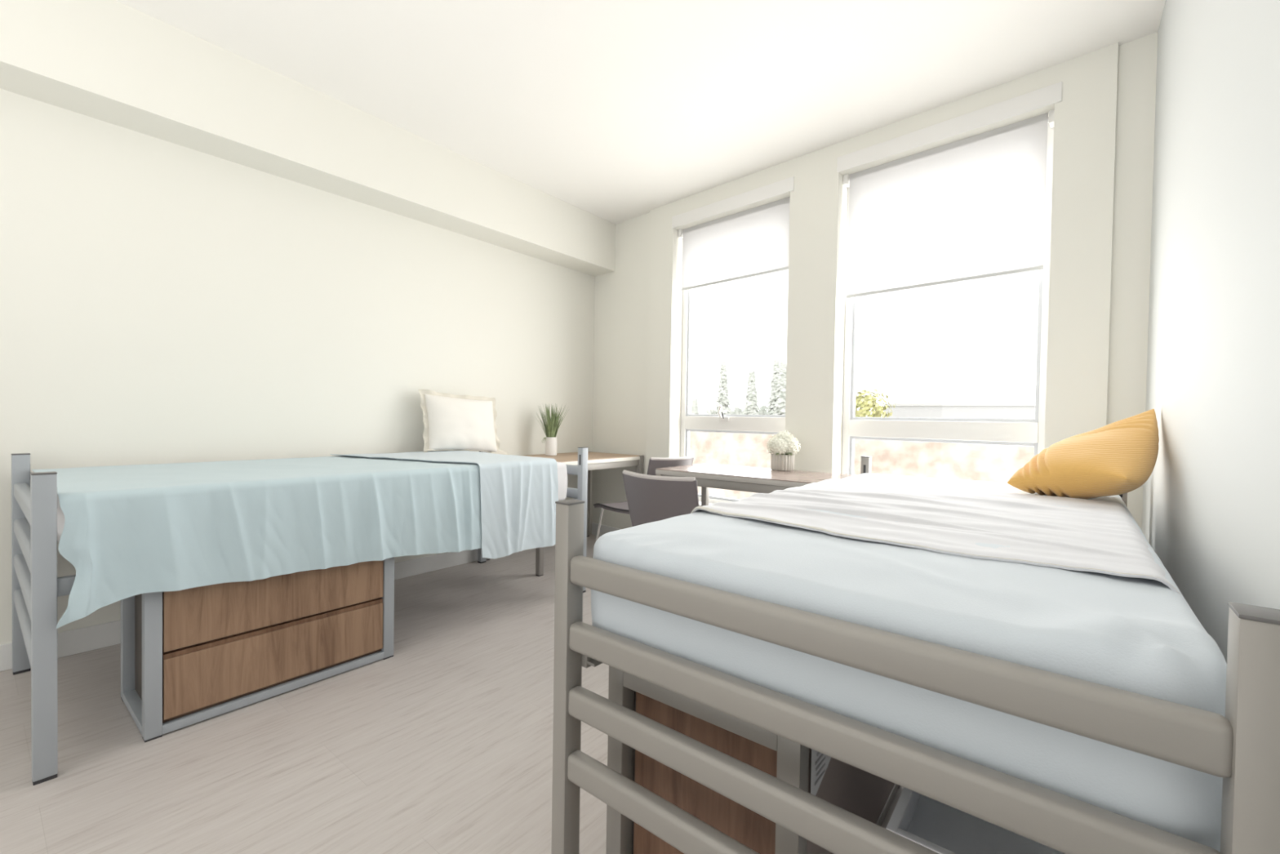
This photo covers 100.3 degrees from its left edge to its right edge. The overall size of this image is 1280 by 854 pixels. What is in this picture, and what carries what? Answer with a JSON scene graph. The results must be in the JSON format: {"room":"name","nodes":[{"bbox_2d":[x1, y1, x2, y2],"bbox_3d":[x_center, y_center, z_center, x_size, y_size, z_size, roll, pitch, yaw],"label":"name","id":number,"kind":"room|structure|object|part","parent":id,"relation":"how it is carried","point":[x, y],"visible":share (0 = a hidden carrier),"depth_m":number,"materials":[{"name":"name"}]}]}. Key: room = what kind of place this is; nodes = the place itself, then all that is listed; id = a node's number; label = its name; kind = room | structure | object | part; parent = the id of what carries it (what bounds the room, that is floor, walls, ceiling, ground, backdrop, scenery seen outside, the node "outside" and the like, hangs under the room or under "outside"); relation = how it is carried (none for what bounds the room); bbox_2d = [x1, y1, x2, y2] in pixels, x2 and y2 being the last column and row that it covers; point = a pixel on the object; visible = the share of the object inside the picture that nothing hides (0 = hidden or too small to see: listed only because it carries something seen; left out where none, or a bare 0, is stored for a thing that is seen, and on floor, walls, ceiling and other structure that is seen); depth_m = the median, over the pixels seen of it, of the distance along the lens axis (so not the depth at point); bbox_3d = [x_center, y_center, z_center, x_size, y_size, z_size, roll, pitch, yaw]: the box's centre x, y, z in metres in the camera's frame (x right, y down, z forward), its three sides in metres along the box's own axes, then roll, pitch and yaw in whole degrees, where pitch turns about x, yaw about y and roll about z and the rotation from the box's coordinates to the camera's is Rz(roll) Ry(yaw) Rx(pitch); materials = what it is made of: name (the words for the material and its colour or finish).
{"room":"dorm room","nodes":[
{"label":"dorm room","id":0,"kind":"room"},
{"bbox_2d":[0,0,615,644],"bbox_3d":[-2.218,-0.397,2.657,0.422,2.830,6.500,2,1,38],"label":"wall","id":1,"kind":"structure","parent":0,"point":[208,252],"depth_m":2.77,"materials":[{"name":"white paint"}]},
{"bbox_2d":[0,548,477,671],"bbox_3d":[-2.388,0.962,2.581,0.014,0.110,6.160,2,1,38],"label":"baseboard","id":2,"kind":"structure","parent":1,"relation":"attached to","point":[87,638],"depth_m":2.47,"materials":[{"name":"white paint"}]},
{"bbox_2d":[0,533,903,853],"bbox_3d":[-0.806,1.109,1.578,4.045,0.100,6.550,2,1,38],"label":"floor","id":3,"kind":"structure","parent":0,"point":[442,744],"depth_m":1.73,"materials":[{"name":"wood"}]},
{"bbox_2d":[120,556,394,742],"bbox_3d":[-1.544,0.769,2.225,0.439,0.535,0.839,2,1,38],"label":"drawer unit","id":4,"kind":"object","parent":3,"relation":"on","point":[188,656],"visible":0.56,"depth_m":2.01,"materials":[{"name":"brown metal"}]},
{"bbox_3d":[-1.385,0.886,2.100,0.020,0.205,0.741,2,1,38],"label":"drawer","id":5,"kind":"part","parent":4,"relation":"part of","materials":[{"name":"brown wood"}]},
{"bbox_3d":[-1.385,0.775,2.100,0.018,0.015,0.741,2,1,38],"label":"finger pull","id":6,"kind":"part","parent":4,"relation":"part of","materials":[{"name":"brown wood"}]},
{"bbox_3d":[-1.381,0.651,2.096,0.020,0.214,0.741,2,1,38],"label":"drawer","id":7,"kind":"part","parent":4,"relation":"part of","materials":[{"name":"brown wood"}]},
{"bbox_2d":[10,446,588,785],"bbox_3d":[-1.468,0.573,2.783,1.079,0.910,2.303,2,1,38],"label":"bed","id":8,"kind":"object","parent":3,"relation":"on","point":[36,586],"visible":0.51,"depth_m":1.58,"materials":[{"name":"silver metal"}]},
{"bbox_3d":[-2.572,0.561,2.221,0.042,0.896,0.050,2,1,38],"label":"post","id":9,"kind":"part","parent":8,"relation":"part of","materials":[{"name":"silver metal"}]},
{"bbox_3d":[-2.170,0.707,1.901,1.002,0.060,0.038,2,1,38],"label":"rail","id":10,"kind":"part","parent":8,"relation":"part of","materials":[{"name":"silver metal"}]},
{"bbox_3d":[-2.167,0.562,1.898,1.002,0.060,0.038,2,1,38],"label":"rail","id":11,"kind":"part","parent":8,"relation":"part of","materials":[{"name":"silver metal"}]},
{"bbox_3d":[-2.165,0.417,1.896,1.002,0.060,0.038,2,1,38],"label":"rail","id":12,"kind":"part","parent":8,"relation":"part of","materials":[{"name":"silver metal"}]},
{"bbox_3d":[-2.163,0.270,1.893,1.002,0.060,0.038,2,1,38],"label":"rail","id":13,"kind":"part","parent":8,"relation":"part of","materials":[{"name":"silver metal"}]},
{"bbox_3d":[-1.760,0.586,1.579,0.042,0.896,0.050,2,1,38],"label":"post","id":14,"kind":"part","parent":8,"relation":"part of","materials":[{"name":"silver metal"}]},
{"bbox_2d":[57,462,567,542],"bbox_3d":[-1.466,0.321,2.773,1.002,0.242,2.112,2,1,38],"label":"mattress","id":15,"kind":"object","parent":8,"relation":"on","point":[562,467],"visible":0.07,"depth_m":3.21,"materials":[{"name":"white fabric"}]},
{"bbox_2d":[31,455,481,628],"bbox_3d":[-1.639,0.399,2.493,1.082,0.432,1.545,2,1,38],"label":"bedspread","id":16,"kind":"object","parent":15,"relation":"on","point":[131,530],"visible":0.98,"depth_m":2.01,"materials":[{"name":"blue fabric"}]},
{"bbox_2d":[329,450,558,559],"bbox_3d":[-1.138,0.421,3.126,1.084,0.505,0.831,2,1,38],"label":"sheet","id":17,"kind":"object","parent":15,"relation":"on","point":[519,494],"visible":0.99,"depth_m":2.93,"materials":[{"name":"grey fabric"}]},
{"bbox_2d":[418,389,509,454],"bbox_3d":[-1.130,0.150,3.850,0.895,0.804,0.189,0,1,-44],"label":"throw pillow","id":18,"kind":"object","parent":15,"relation":"on","point":[451,422],"visible":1,"depth_m":3.65,"materials":[{"name":"white fabric"}]},
{"bbox_3d":[-1.085,0.478,2.479,0.055,0.052,2.204,2,1,38],"label":"rail","id":19,"kind":"part","parent":8,"relation":"part of","materials":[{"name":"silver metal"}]},
{"bbox_3d":[-1.175,0.553,3.987,0.042,0.896,0.050,2,1,38],"label":"post","id":20,"kind":"part","parent":8,"relation":"part of","materials":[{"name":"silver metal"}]},
{"bbox_3d":[-0.768,0.409,3.662,1.002,0.060,0.038,2,1,38],"label":"rail","id":21,"kind":"part","parent":8,"relation":"part of","materials":[{"name":"silver metal"}]},
{"bbox_3d":[-0.765,0.262,3.659,1.002,0.060,0.038,2,1,38],"label":"rail","id":22,"kind":"part","parent":8,"relation":"part of","materials":[{"name":"silver metal"}]},
{"bbox_3d":[-0.363,0.578,3.345,0.042,0.896,0.050,2,1,38],"label":"post","id":23,"kind":"part","parent":8,"relation":"part of","materials":[{"name":"silver metal"}]},
{"bbox_2d":[486,451,643,576],"bbox_3d":[-0.584,0.625,4.299,0.652,0.782,1.137,2,1,38],"label":"desk","id":24,"kind":"object","parent":3,"relation":"on","point":[596,460],"visible":0.33,"depth_m":4.29,"materials":[{"name":"brown wood"}]},
{"bbox_3d":[-0.688,0.649,3.686,0.040,0.740,0.040,2,1,38],"label":"leg","id":25,"kind":"part","parent":24,"relation":"part of","materials":[{"name":"silver metal"}]},
{"bbox_2d":[545,436,557,455],"bbox_3d":[-0.722,0.158,4.345,0.096,0.150,0.096,2,1,38],"label":"vase","id":26,"kind":"object","parent":24,"relation":"on","point":[551,445],"depth_m":4.30,"materials":[{"name":"white ceramic"}]},
{"bbox_2d":[537,404,568,455],"bbox_3d":[-0.730,0.018,4.342,0.263,0.428,0.257,2,1,38],"label":"potted grass","id":27,"kind":"object","parent":24,"relation":"on","point":[551,428],"depth_m":4.31,"materials":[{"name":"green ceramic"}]},
{"bbox_3d":[-0.486,0.631,4.913,0.040,0.740,0.040,2,1,38],"label":"leg","id":28,"kind":"part","parent":24,"relation":"part of","materials":[{"name":"silver metal"}]},
{"bbox_3d":[-0.013,0.645,4.539,0.040,0.740,0.040,2,1,38],"label":"leg","id":29,"kind":"part","parent":24,"relation":"part of","materials":[{"name":"silver metal"}]},
{"bbox_2d":[591,454,693,558],"bbox_3d":[0.034,0.614,3.919,0.504,0.836,0.647,0,1,-44],"label":"desk chair","id":30,"kind":"object","parent":3,"relation":"on","point":[655,463],"visible":0.27,"depth_m":3.73,"materials":[{"name":"grey leather"}]},
{"bbox_3d":[-0.313,0.806,3.970,0.105,0.435,0.021,1,1,24],"label":"leg","id":31,"kind":"part","parent":30,"relation":"part of","materials":[{"name":"silver metal"}]},
{"bbox_3d":[-0.009,0.592,3.963,0.491,0.052,0.502,0,1,-44],"label":"seat","id":32,"kind":"part","parent":30,"relation":"part of","materials":[{"name":"grey plastic"}]},
{"bbox_3d":[0.202,0.405,3.743,0.426,0.388,0.168,0,1,-44],"label":"backrest","id":33,"kind":"part","parent":30,"relation":"part of","materials":[{"name":"grey leather"}]},
{"bbox_2d":[622,470,699,526],"bbox_3d":[0.251,0.638,2.751,0.504,0.836,0.647,2,1,40],"label":"desk chair","id":34,"kind":"object","parent":3,"relation":"on","point":[650,498],"visible":0.29,"depth_m":2.50,"materials":[{"name":"grey plastic"}]},
{"bbox_2d":[605,665,899,853],"bbox_3d":[0.365,0.823,1.448,0.466,0.515,0.840,2,1,38],"label":"drawer unit","id":35,"kind":"object","parent":3,"relation":"on","point":[868,796],"visible":0.2,"depth_m":1.15,"materials":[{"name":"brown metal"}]},
{"bbox_3d":[0.133,0.824,1.143,0.359,0.443,0.014,2,1,38],"label":"panel","id":36,"kind":"part","parent":35,"relation":"part of","materials":[{"name":"brown wood"}]},
{"bbox_2d":[810,748,831,795],"bbox_3d":[0.372,0.649,1.063,0.150,0.135,0.023,0,1,-41],"label":"paper tag","id":37,"kind":"object","parent":35,"relation":"hanging from","point":[820,761],"visible":0.35,"depth_m":1.02,"materials":[{"name":"white paper"}]},
{"bbox_3d":[0.543,0.828,1.307,0.006,0.443,0.748,2,1,38],"label":"panel","id":38,"kind":"part","parent":35,"relation":"part of","materials":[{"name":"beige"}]},
{"bbox_2d":[655,462,854,506],"bbox_3d":[0.693,0.664,3.282,1.065,0.780,0.591,2,1,38],"label":"desk","id":39,"kind":"object","parent":3,"relation":"on","point":[744,478],"visible":0.33,"depth_m":3.13,"materials":[{"name":"grey wood"}]},
{"bbox_3d":[0.461,0.665,3.813,0.040,0.740,0.040,2,1,38],"label":"leg","id":40,"kind":"part","parent":39,"relation":"part of","materials":[{"name":"silver metal"}]},
{"bbox_2d":[766,430,800,471],"bbox_3d":[0.904,0.147,3.392,0.190,0.256,0.208,0,1,-24],"label":"flower pot","id":41,"kind":"object","parent":39,"relation":"on","point":[784,446],"visible":1,"depth_m":3.34,"materials":[{"name":"grey"}]},
{"bbox_3d":[0.907,0.224,3.400,0.148,0.102,0.147,2,1,38],"label":"pot","id":42,"kind":"part","parent":41,"relation":"part of","materials":[{"name":"grey ceramic"}]},
{"bbox_2d":[551,455,1279,853],"bbox_3d":[0.926,0.629,1.730,1.101,0.910,2.256,2,1,38],"label":"bed","id":43,"kind":"object","parent":3,"relation":"on","point":[1242,747],"visible":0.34,"depth_m":0.78,"materials":[{"name":"silver metal"}]},
{"bbox_3d":[-0.164,0.618,1.205,0.043,0.896,0.050,2,1,38],"label":"post","id":44,"kind":"part","parent":43,"relation":"part of","materials":[{"name":"silver metal"}]},
{"bbox_3d":[0.553,0.512,2.031,0.055,0.052,2.142,2,1,39],"label":"rail","id":45,"kind":"part","parent":43,"relation":"part of","materials":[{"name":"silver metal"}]},
{"bbox_3d":[0.231,0.763,0.881,0.993,0.060,0.038,2,1,39],"label":"rail","id":46,"kind":"part","parent":43,"relation":"part of","materials":[{"name":"silver metal"}]},
{"bbox_3d":[0.234,0.618,0.879,0.993,0.060,0.038,2,1,39],"label":"rail","id":47,"kind":"part","parent":43,"relation":"part of","materials":[{"name":"silver metal"}]},
{"bbox_3d":[1.219,0.611,2.903,0.043,0.896,0.050,2,1,38],"label":"post","id":48,"kind":"part","parent":43,"relation":"part of","materials":[{"name":"silver metal"}]},
{"bbox_3d":[0.236,0.473,0.876,0.994,0.060,0.051,2,1,38],"label":"rail","id":49,"kind":"part","parent":43,"relation":"part of","materials":[{"name":"silver metal"}]},
{"bbox_3d":[0.238,0.326,0.874,0.994,0.060,0.051,2,1,38],"label":"rail","id":50,"kind":"part","parent":43,"relation":"part of","materials":[{"name":"silver metal"}]},
{"bbox_2d":[591,472,1226,852],"bbox_3d":[0.923,0.368,1.716,1.066,0.256,2.139,2,1,38],"label":"mattress","id":51,"kind":"object","parent":43,"relation":"on","point":[1142,636],"visible":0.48,"depth_m":0.81,"materials":[{"name":"white fabric"}]},
{"bbox_2d":[690,478,1180,594],"bbox_3d":[0.861,0.278,1.641,1.069,0.094,1.231,2,1,38],"label":"blanket","id":52,"kind":"object","parent":51,"relation":"on","point":[1086,535],"visible":0.99,"depth_m":1.40,"materials":[{"name":"white fabric"}]},
{"bbox_2d":[1007,408,1159,498],"bbox_3d":[1.616,0.097,1.955,0.591,0.341,0.391,0,1,-42],"label":"throw pillow","id":53,"kind":"object","parent":51,"relation":"on","point":[1118,457],"visible":1,"depth_m":1.85,"materials":[{"name":"orange fabric"}]},
{"bbox_3d":[2.016,0.634,2.255,0.043,0.896,0.050,2,1,38],"label":"post","id":54,"kind":"part","parent":43,"relation":"part of","materials":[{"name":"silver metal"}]},
{"bbox_3d":[0.633,0.642,0.556,0.043,0.896,0.050,2,1,38],"label":"post","id":55,"kind":"part","parent":43,"relation":"part of","materials":[{"name":"silver metal"}]},
{"bbox_2d":[885,786,1065,853],"bbox_3d":[0.846,0.914,1.077,0.504,0.360,0.654,2,1,38],"label":"storage box","id":56,"kind":"object","parent":3,"relation":"on","point":[937,826],"visible":0.2,"depth_m":1.04,"materials":[{"name":"white plastic"}]},
{"bbox_2d":[115,0,1165,224],"bbox_3d":[-0.774,-1.830,1.508,4.045,0.120,6.500,2,1,38],"label":"ceiling","id":57,"kind":"structure","parent":0,"point":[615,111],"depth_m":2.62,"materials":[{"name":"white paint"}]},
{"bbox_2d":[591,31,1157,533],"bbox_3d":[0.998,-0.364,3.721,3.950,2.830,0.230,2,1,44],"label":"wall","id":58,"kind":"structure","parent":0,"point":[1104,117],"depth_m":3.15,"materials":[{"name":"white paint"}]},
{"bbox_2d":[591,522,621,536],"bbox_3d":[0.824,0.993,3.727,0.044,0.110,3.618,0,1,-45],"label":"baseboard","id":59,"kind":"structure","parent":58,"relation":"attached to","point":[604,529],"depth_m":4.91,"materials":[{"name":"white paint"}]},
{"bbox_2d":[680,288,785,506],"bbox_3d":[0.679,-0.479,4.001,1.028,2.204,0.207,2,1,44],"label":"window","id":60,"kind":"structure","parent":58,"relation":"in","point":[717,423],"depth_m":4.24,"materials":[{"name":"white paint"}]},
{"bbox_3d":[0.640,0.611,3.998,1.028,0.024,0.147,2,1,44],"label":"sill","id":61,"kind":"part","parent":60,"relation":"part of","materials":[{"name":"white paint"}]},
{"bbox_3d":[0.632,-0.106,4.061,0.091,0.120,0.065,2,1,38],"label":"crank handle","id":62,"kind":"part","parent":60,"relation":"part of","materials":[{"name":"white paint"}]},
{"bbox_2d":[671,176,794,290],"bbox_3d":[0.679,-1.378,3.956,1.064,0.582,0.138,2,1,44],"label":"roller blind","id":63,"kind":"object","parent":58,"relation":"attached to","point":[754,242],"visible":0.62,"depth_m":3.92,"materials":[{"name":"white fabric"}]},
{"bbox_2d":[841,123,1053,474],"bbox_3d":[1.664,-0.460,3.034,1.068,2.230,0.207,2,1,44],"label":"window","id":64,"kind":"structure","parent":58,"relation":"in","point":[1014,432],"depth_m":2.98,"materials":[{"name":"white paint"}]},
{"bbox_3d":[1.714,-0.466,3.086,0.978,2.128,0.032,2,1,44],"label":"sash","id":65,"kind":"part","parent":64,"relation":"part of","materials":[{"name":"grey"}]},
{"bbox_2d":[836,81,1062,298],"bbox_3d":[1.662,-1.230,2.992,1.104,0.864,0.138,2,1,44],"label":"roller blind","id":66,"kind":"object","parent":64,"relation":"attached to","point":[972,207],"visible":0.93,"depth_m":2.95,"materials":[{"name":"white fabric"}]},
{"bbox_2d":[1142,0,1279,662],"bbox_3d":[0.651,-0.309,0.228,0.150,2.830,6.250,2,1,38],"label":"wall","id":67,"kind":"structure","parent":0,"point":[1211,511],"depth_m":1.29,"materials":[{"name":"white paint"}]},
{"label":"outside","id":68,"kind":"structure","parent":0,"visible":0},
{"bbox_3d":[27.584,4.940,40.628,120.000,0.200,89.400,2,1,38],"label":"ground","id":69,"kind":"structure","parent":68,"visible":0},
{"bbox_2d":[690,395,698,413],"bbox_3d":[3.386,1.323,33.246,1.370,6.511,1.418,1,1,19],"label":"conifer tree","id":70,"kind":"object","parent":69,"relation":"on","point":[695,408],"visible":0.16,"depth_m":33.07,"materials":[{"name":"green plant"}]},
{"bbox_2d":[714,361,730,414],"bbox_3d":[4.987,0.316,32.346,1.780,8.608,1.764,2,1,38],"label":"conifer tree","id":71,"kind":"object","parent":69,"relation":"on","point":[722,399],"visible":0.36,"depth_m":32.11,"materials":[{"name":"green plant"}]},
{"bbox_2d":[706,404,768,414],"bbox_3d":[8.791,1.382,36.736,9.500,5.901,1.356,2,1,38],"label":"hedge","id":72,"kind":"object","parent":69,"relation":"on","point":[762,411],"visible":0.04,"depth_m":37.64,"materials":[{"name":"plant"}]},
{"bbox_2d":[742,368,759,414],"bbox_3d":[6.500,0.609,31.224,1.855,8.109,1.874,2,1,38],"label":"conifer tree","id":73,"kind":"object","parent":69,"relation":"on","point":[751,408],"visible":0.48,"depth_m":30.92,"materials":[{"name":"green plant"}]},
{"bbox_2d":[766,357,779,414],"bbox_3d":[8.728,0.094,34.211,1.872,9.108,1.855,2,1,38],"label":"conifer tree","id":74,"kind":"object","parent":69,"relation":"on","point":[775,371],"visible":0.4,"depth_m":34.04,"materials":[{"name":"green plant"}]},
{"bbox_2d":[773,359,786,414],"bbox_3d":[7.939,0.454,29.965,1.773,8.508,1.696,0,1,-31],"label":"conifer tree","id":75,"kind":"object","parent":69,"relation":"on","point":[780,407],"visible":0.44,"depth_m":29.76,"materials":[{"name":"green plant"}]},
{"bbox_2d":[689,431,1034,499],"bbox_3d":[2.183,2.536,6.011,10.200,4.990,0.240,2,1,38],"label":"wall","id":76,"kind":"structure","parent":69,"relation":"on","point":[965,461],"depth_m":5.47,"materials":[{"name":"beige"}]},
{"bbox_2d":[854,386,895,417],"bbox_3d":[11.044,1.405,26.451,2.655,6.829,2.732,1,1,-5],"label":"leafy tree","id":77,"kind":"object","parent":69,"relation":"on","point":[865,402],"visible":0.34,"depth_m":25.70,"materials":[{"name":"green plant"}]},
{"bbox_2d":[881,402,1035,418],"bbox_3d":[20.634,1.840,29.791,11.800,6.150,7.200,2,1,38],"label":"building","id":78,"kind":"structure","parent":69,"relation":"on","point":[970,410],"depth_m":28.08,"materials":[{"name":"grey"}]}
]}

